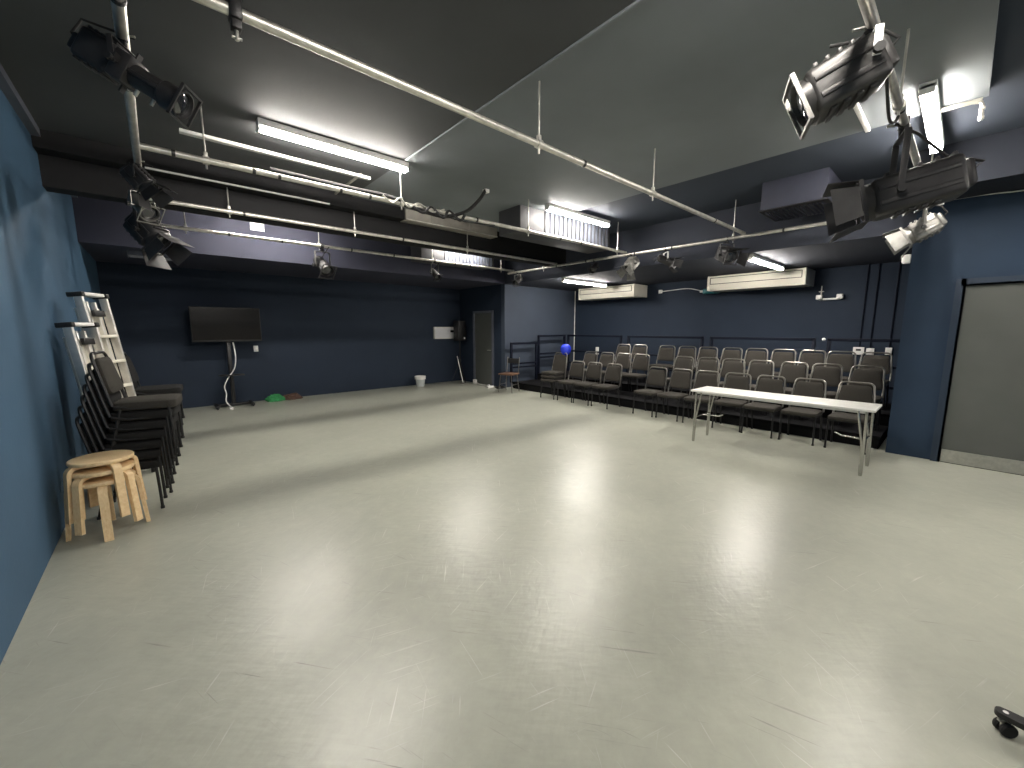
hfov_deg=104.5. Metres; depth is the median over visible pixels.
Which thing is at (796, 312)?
wall
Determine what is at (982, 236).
wall
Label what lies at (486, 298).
wall
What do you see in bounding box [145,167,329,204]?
cable tray
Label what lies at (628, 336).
guard rail
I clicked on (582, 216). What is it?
ceiling light
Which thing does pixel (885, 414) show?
platform
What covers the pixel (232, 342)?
cable
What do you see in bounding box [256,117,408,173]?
ceiling light
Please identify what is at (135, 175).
spotlight
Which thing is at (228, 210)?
pipe
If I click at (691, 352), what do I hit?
padded chair
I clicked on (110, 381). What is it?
padded chair
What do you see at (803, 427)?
platform
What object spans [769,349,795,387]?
padded chair
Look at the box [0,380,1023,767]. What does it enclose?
floor
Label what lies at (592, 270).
spotlight
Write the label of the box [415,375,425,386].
bucket
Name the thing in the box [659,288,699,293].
cable
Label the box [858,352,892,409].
padded chair
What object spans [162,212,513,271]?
pipe
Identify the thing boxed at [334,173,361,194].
conduit
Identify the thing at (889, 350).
wall socket
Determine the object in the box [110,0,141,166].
pipe
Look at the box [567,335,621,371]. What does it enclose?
guard rail
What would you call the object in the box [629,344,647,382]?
padded chair
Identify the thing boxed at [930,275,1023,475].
door
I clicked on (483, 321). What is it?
door
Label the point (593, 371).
padded chair
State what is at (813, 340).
guard rail
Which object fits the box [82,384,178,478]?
padded chair
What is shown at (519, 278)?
spotlight
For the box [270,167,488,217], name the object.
cable
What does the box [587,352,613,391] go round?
padded chair
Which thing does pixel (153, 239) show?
spotlight
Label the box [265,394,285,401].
crumpled cloth
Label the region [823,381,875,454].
padded chair
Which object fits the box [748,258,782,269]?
diffuser
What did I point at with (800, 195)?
vent box
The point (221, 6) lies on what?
pipe
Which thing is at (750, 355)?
padded chair
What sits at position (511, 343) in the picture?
guard rail
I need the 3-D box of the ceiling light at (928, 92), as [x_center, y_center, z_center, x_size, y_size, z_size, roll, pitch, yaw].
[3.701,-2.307,3.486,1.540,0.099,0.100,-7,11,-41]
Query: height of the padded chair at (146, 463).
0.885 m
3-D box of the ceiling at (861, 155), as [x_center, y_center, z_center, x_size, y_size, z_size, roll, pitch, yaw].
[1.673,-2.634,4.722,10.915,0.120,15.630,-7,11,-41]
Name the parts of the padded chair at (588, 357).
backrest, frame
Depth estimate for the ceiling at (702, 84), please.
2.97 m
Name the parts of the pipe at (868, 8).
hanger rod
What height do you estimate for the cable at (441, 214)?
0.058 m
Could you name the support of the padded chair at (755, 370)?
on the platform at (803, 427)
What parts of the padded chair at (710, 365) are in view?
frame, backrest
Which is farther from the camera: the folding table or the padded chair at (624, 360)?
the padded chair at (624, 360)
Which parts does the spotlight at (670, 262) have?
barn door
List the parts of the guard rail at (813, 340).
post, rail, post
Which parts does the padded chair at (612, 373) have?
seat, frame, backrest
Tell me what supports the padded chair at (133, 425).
on the padded chair at (145, 434)
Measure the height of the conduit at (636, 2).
0.016 m
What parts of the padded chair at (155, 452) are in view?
frame, backrest, seat, leg, leg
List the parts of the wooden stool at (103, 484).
leg, seat, leg, leg, leg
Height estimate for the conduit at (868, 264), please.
1.515 m
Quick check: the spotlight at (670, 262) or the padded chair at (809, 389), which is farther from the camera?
the spotlight at (670, 262)
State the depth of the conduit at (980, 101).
3.20 m
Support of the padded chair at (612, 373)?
on the floor
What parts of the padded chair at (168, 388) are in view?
backrest, seat frame, seat, leg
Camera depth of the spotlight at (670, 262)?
6.71 m
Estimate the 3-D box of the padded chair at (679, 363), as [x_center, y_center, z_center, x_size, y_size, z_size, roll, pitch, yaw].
[3.338,-0.110,7.988,0.519,0.885,0.439,-6,10,-39]
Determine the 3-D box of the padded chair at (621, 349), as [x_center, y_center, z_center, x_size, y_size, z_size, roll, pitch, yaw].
[2.677,-0.559,9.988,0.519,0.885,0.439,-7,10,-41]
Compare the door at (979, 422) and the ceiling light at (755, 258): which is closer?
the door at (979, 422)
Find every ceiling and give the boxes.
[0,0,999,231]
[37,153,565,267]
[72,177,916,290]
[579,0,1023,233]
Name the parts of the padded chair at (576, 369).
seat, backrest, frame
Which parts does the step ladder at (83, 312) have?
rail, rail, rail, hinge plate, panel, rail, rail, rail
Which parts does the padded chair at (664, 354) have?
seat, backrest, frame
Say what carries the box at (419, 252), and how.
attached to the ceiling at (702, 84)
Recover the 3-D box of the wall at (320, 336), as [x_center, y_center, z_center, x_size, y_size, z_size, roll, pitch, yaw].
[-4.467,-1.515,9.826,7.915,3.500,0.150,-7,11,-41]
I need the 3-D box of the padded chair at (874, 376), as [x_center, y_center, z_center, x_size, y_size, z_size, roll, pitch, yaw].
[5.214,0.181,5.891,0.519,0.885,0.439,-7,11,-43]
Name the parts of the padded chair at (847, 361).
backrest, frame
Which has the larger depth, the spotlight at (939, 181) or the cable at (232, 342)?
the cable at (232, 342)
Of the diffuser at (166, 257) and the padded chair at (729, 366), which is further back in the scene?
the padded chair at (729, 366)
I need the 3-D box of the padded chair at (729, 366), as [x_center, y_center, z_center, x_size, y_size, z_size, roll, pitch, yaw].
[3.972,-0.011,7.276,0.439,0.885,0.519,8,11,44]
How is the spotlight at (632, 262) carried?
hanging from the pipe at (733, 237)
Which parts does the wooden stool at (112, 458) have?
leg, leg, seat, leg, leg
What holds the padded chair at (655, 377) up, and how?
on the floor
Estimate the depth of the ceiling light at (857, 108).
3.44 m
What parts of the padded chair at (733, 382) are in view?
leg, seat, backrest, frame, leg, leg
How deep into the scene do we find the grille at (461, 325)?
11.73 m
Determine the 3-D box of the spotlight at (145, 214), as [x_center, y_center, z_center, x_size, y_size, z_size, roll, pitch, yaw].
[-3.564,-1.736,3.810,0.364,0.382,0.264,3,8,18]
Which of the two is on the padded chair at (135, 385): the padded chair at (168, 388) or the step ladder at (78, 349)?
the padded chair at (168, 388)
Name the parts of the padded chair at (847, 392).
leg, leg, seat frame, seat, frame, backrest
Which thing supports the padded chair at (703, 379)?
on the floor
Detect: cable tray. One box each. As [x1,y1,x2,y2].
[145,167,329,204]
[179,128,370,180]
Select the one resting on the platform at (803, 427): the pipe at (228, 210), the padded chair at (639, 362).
the padded chair at (639, 362)
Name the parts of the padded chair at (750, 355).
backrest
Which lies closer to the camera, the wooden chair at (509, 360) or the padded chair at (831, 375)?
the padded chair at (831, 375)
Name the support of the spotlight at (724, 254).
hanging from the pipe at (733, 237)
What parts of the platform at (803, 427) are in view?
panel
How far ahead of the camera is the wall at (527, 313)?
11.36 m
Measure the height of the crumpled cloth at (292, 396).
0.136 m
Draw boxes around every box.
[400,209,497,238]
[410,246,493,269]
[499,205,609,253]
[758,167,840,221]
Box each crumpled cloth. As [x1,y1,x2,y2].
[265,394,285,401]
[283,393,302,399]
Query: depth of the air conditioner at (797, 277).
8.04 m
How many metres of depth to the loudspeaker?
11.73 m
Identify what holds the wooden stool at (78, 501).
on the wooden stool at (103, 484)
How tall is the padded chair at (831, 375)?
0.885 m
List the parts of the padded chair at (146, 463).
frame, backrest, leg, leg, seat, leg, leg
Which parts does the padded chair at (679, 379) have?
seat, leg, backrest, frame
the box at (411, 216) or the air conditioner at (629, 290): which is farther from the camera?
the air conditioner at (629, 290)
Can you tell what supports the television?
attached to the stand at (228, 345)
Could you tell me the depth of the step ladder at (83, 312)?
4.08 m
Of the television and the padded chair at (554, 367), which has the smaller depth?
the television
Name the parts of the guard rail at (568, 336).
post, rail, rail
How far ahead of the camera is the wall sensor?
4.88 m
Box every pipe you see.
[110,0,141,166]
[140,105,626,254]
[149,187,556,264]
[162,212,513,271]
[192,0,745,234]
[507,200,826,274]
[857,0,933,166]
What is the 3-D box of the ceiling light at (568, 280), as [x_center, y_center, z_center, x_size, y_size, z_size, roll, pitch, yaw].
[1.793,-2.481,9.683,1.650,0.099,0.100,-7,11,-41]
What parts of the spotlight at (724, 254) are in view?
gel frame, barn door, barn door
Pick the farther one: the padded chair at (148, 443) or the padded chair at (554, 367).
the padded chair at (554, 367)
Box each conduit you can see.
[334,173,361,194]
[405,0,643,160]
[573,291,575,359]
[859,264,869,346]
[869,263,880,346]
[889,261,900,347]
[940,97,985,120]
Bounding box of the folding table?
[691,386,881,475]
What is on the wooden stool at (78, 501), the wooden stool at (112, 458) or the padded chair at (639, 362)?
the wooden stool at (112, 458)
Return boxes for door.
[473,310,493,385]
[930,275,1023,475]
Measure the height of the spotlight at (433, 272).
0.449 m
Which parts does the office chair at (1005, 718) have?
leg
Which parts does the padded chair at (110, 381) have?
frame, backrest, leg, seat frame, seat, leg, leg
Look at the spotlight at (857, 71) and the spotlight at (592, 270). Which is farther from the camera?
the spotlight at (592, 270)
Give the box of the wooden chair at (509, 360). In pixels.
[498,357,519,391]
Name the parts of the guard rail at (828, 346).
post, rail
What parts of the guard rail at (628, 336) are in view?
post, rail, post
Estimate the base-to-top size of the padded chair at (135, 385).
0.885 m
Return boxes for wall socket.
[852,347,864,354]
[866,348,873,354]
[885,348,891,354]
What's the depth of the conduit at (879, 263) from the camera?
7.25 m
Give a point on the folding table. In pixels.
(814, 402)
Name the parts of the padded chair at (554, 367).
seat, backrest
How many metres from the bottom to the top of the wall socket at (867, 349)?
0.120 m
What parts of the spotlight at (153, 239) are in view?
tilt knob, barn door, barn door, gel frame, barn door, barn door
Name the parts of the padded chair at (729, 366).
seat, backrest, frame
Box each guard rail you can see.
[510,342,537,381]
[537,335,565,372]
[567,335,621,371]
[626,335,703,372]
[709,337,815,381]
[824,338,899,389]
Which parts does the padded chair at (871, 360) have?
backrest, frame, leg, leg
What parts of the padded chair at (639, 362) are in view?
seat, backrest, frame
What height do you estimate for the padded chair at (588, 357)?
0.885 m
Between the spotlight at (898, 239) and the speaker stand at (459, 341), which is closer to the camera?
the spotlight at (898, 239)
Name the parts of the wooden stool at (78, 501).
leg, leg, seat, leg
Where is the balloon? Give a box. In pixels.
[560,344,570,355]
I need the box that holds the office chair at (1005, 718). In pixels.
[992,706,1023,738]
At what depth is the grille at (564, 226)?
6.77 m
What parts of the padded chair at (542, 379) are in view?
seat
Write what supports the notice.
attached to the ceiling at (811, 248)
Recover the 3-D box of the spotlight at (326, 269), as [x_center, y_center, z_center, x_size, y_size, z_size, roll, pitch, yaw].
[-3.252,-2.105,6.800,0.365,0.590,0.530,-7,11,-41]
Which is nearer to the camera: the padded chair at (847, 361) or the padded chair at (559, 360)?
the padded chair at (847, 361)
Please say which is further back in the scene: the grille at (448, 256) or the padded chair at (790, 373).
the grille at (448, 256)
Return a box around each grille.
[444,251,492,266]
[458,322,465,339]
[544,211,609,246]
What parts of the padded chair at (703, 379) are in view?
leg, leg, seat, backrest, frame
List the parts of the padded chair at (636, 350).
backrest, frame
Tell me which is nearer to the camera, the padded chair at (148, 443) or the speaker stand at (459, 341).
the padded chair at (148, 443)
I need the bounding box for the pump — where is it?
[700,289,719,293]
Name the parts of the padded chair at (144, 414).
frame, backrest, leg, seat frame, seat, leg, leg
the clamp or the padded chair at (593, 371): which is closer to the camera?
the clamp
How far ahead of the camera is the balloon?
9.32 m
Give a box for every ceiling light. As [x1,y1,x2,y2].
[127,250,171,260]
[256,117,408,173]
[545,203,609,227]
[561,277,606,286]
[747,254,784,270]
[853,102,870,132]
[918,79,944,153]
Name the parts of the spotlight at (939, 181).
barn door, barn door, barn door, barn door, gel frame, tilt knob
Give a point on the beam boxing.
(50, 143)
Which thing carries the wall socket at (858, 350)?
attached to the wall at (796, 312)
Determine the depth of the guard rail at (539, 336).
11.35 m
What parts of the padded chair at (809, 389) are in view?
leg, leg, seat, seat frame, frame, backrest, leg, leg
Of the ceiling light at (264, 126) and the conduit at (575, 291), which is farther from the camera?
the conduit at (575, 291)
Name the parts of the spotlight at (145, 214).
tilt knob, gel frame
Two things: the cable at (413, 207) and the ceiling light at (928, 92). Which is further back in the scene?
the cable at (413, 207)
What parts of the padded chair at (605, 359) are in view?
backrest, frame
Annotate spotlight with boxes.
[67,18,202,129]
[119,158,176,211]
[123,202,193,269]
[125,190,165,225]
[312,243,337,278]
[430,259,442,281]
[511,272,523,286]
[587,261,598,274]
[616,252,639,280]
[653,247,683,272]
[715,237,749,266]
[782,15,900,139]
[822,115,985,242]
[883,205,947,259]
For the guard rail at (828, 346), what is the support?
on the floor
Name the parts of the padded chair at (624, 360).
backrest, frame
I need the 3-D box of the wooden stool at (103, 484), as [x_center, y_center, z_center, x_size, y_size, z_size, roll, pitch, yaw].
[-3.226,0.950,3.154,0.375,0.450,0.375,0,8,1]
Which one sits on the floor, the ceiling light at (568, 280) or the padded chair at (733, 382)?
the padded chair at (733, 382)
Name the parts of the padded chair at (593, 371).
seat, frame, backrest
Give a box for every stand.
[214,341,254,409]
[452,341,465,382]
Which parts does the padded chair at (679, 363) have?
backrest, frame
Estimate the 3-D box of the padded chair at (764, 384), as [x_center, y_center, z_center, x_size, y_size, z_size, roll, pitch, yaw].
[3.866,0.326,6.086,0.519,0.885,0.439,-7,10,-39]
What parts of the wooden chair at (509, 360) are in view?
seat, backrest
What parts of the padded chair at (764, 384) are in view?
leg, leg, seat, seat frame, frame, backrest, leg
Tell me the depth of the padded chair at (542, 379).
9.20 m
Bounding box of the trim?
[0,63,77,197]
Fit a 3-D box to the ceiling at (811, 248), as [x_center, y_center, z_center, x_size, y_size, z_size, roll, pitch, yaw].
[-0.156,-2.500,6.827,10.615,0.725,9.810,-7,11,-41]
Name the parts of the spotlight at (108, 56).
tilt knob, focus knob, focus knob, gel frame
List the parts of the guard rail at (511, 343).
post, rail, rail, rail, post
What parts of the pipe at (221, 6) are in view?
hanger rod, hanger rod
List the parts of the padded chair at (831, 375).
backrest, frame, seat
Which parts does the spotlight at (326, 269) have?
gel frame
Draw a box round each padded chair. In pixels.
[75,416,172,519]
[78,405,174,497]
[80,395,176,487]
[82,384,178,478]
[84,373,180,468]
[87,362,182,458]
[89,351,184,448]
[116,363,183,426]
[124,352,184,419]
[540,367,565,399]
[541,352,567,389]
[541,366,565,395]
[557,360,584,402]
[572,351,597,388]
[573,362,601,405]
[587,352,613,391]
[591,363,621,408]
[604,353,631,391]
[606,344,630,372]
[620,354,649,396]
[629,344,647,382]
[632,366,667,416]
[649,345,675,385]
[655,368,692,421]
[660,356,693,402]
[667,346,695,385]
[682,370,719,422]
[685,357,718,406]
[693,347,717,372]
[710,358,745,409]
[711,372,751,431]
[717,347,742,372]
[736,360,773,414]
[740,375,785,438]
[743,348,767,372]
[765,361,808,418]
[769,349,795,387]
[778,378,826,445]
[789,350,826,387]
[799,363,842,423]
[823,351,856,389]
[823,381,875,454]
[838,365,884,429]
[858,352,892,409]
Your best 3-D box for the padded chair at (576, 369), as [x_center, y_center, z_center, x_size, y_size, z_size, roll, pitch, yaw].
[1.332,-0.070,8.935,0.519,0.885,0.439,-7,11,-42]
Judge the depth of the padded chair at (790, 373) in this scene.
6.62 m
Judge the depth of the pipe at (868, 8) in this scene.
2.41 m
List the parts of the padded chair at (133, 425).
frame, backrest, seat frame, seat, leg, leg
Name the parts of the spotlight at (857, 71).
gel frame, tilt knob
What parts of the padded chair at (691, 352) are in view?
backrest, frame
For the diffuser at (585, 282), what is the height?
0.036 m
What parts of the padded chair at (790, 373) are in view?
seat, backrest, frame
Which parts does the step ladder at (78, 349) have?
rail, rail, hinge plate, rail, panel, rail, rail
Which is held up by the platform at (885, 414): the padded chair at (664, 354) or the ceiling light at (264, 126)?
the padded chair at (664, 354)
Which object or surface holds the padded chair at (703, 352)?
on the platform at (885, 414)
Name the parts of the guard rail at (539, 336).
post, rail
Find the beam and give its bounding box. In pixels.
[919,127,1023,199]
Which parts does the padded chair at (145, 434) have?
frame, backrest, seat frame, seat, leg, leg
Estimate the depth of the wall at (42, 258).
2.94 m
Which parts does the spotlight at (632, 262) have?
barn door, barn door, barn door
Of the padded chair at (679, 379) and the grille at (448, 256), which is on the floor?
the padded chair at (679, 379)
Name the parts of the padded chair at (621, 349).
backrest, frame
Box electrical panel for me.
[433,327,453,338]
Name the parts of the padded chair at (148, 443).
frame, backrest, seat frame, seat, leg, leg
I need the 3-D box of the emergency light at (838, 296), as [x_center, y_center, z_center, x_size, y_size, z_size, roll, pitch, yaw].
[6.185,-1.778,7.706,0.095,0.278,0.420,-7,11,-41]
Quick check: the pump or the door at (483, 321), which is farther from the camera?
the door at (483, 321)
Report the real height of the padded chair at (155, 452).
0.885 m
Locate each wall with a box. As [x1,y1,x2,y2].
[0,89,104,664]
[96,261,460,408]
[459,284,500,385]
[501,284,574,387]
[574,262,909,403]
[885,189,1023,459]
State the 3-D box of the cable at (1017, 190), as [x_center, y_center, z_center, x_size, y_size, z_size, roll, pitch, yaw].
[5.363,-2.069,4.235,0.014,0.051,1.201,-7,11,-41]
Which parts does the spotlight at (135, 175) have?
barn door, gel frame, barn door, barn door, barn door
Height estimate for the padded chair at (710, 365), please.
0.885 m
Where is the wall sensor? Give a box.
[901,254,910,263]
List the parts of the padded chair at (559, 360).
seat, backrest, frame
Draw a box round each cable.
[224,342,235,406]
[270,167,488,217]
[382,194,444,212]
[412,206,465,221]
[441,214,494,225]
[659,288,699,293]
[885,76,900,124]
[956,190,1023,199]
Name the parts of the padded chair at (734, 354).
backrest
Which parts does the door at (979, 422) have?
kick plate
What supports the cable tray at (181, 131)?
attached to the ceiling at (702, 84)
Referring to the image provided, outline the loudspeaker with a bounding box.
[453,321,465,340]
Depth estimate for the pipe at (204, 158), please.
3.83 m
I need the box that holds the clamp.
[226,0,242,41]
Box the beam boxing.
[31,129,404,221]
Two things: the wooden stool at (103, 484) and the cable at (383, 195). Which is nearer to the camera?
the wooden stool at (103, 484)
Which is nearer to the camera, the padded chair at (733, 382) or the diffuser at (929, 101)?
the diffuser at (929, 101)
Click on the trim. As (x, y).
(7, 87)
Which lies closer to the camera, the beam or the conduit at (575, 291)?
the beam
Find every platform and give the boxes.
[512,379,888,448]
[537,371,890,433]
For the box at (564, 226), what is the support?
attached to the ceiling at (861, 155)
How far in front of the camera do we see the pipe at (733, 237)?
6.33 m
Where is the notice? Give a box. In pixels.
[250,222,263,231]
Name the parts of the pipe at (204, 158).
hanger rod, hanger rod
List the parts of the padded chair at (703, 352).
backrest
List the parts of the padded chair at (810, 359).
backrest, frame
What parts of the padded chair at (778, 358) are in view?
backrest, frame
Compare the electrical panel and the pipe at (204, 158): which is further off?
the electrical panel
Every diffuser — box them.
[129,255,171,260]
[565,280,605,286]
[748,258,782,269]
[920,92,941,152]
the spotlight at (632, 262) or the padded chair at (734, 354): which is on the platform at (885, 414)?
the padded chair at (734, 354)
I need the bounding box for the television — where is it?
[188,306,261,341]
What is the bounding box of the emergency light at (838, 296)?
[816,286,843,299]
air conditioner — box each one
[578,284,646,300]
[707,267,814,291]
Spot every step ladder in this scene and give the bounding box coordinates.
[54,322,136,496]
[66,291,154,471]
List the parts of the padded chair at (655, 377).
seat, backrest, frame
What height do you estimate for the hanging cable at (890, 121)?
0.208 m
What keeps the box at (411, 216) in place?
attached to the ceiling at (702, 84)
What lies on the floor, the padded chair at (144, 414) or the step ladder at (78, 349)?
the step ladder at (78, 349)
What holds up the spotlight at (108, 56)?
hanging from the pipe at (119, 10)
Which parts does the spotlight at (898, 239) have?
barn door, barn door, barn door, gel frame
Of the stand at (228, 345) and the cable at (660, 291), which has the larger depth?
the cable at (660, 291)
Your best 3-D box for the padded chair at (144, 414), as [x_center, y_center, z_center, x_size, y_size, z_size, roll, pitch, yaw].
[-3.362,0.229,3.583,0.519,0.885,0.439,-5,9,-32]
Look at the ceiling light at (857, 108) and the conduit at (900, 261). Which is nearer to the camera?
the ceiling light at (857, 108)
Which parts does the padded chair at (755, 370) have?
backrest, frame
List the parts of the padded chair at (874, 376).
backrest, frame, seat, leg, leg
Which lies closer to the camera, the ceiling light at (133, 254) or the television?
the ceiling light at (133, 254)
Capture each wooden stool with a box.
[63,450,146,524]
[64,469,150,541]
[71,459,142,535]

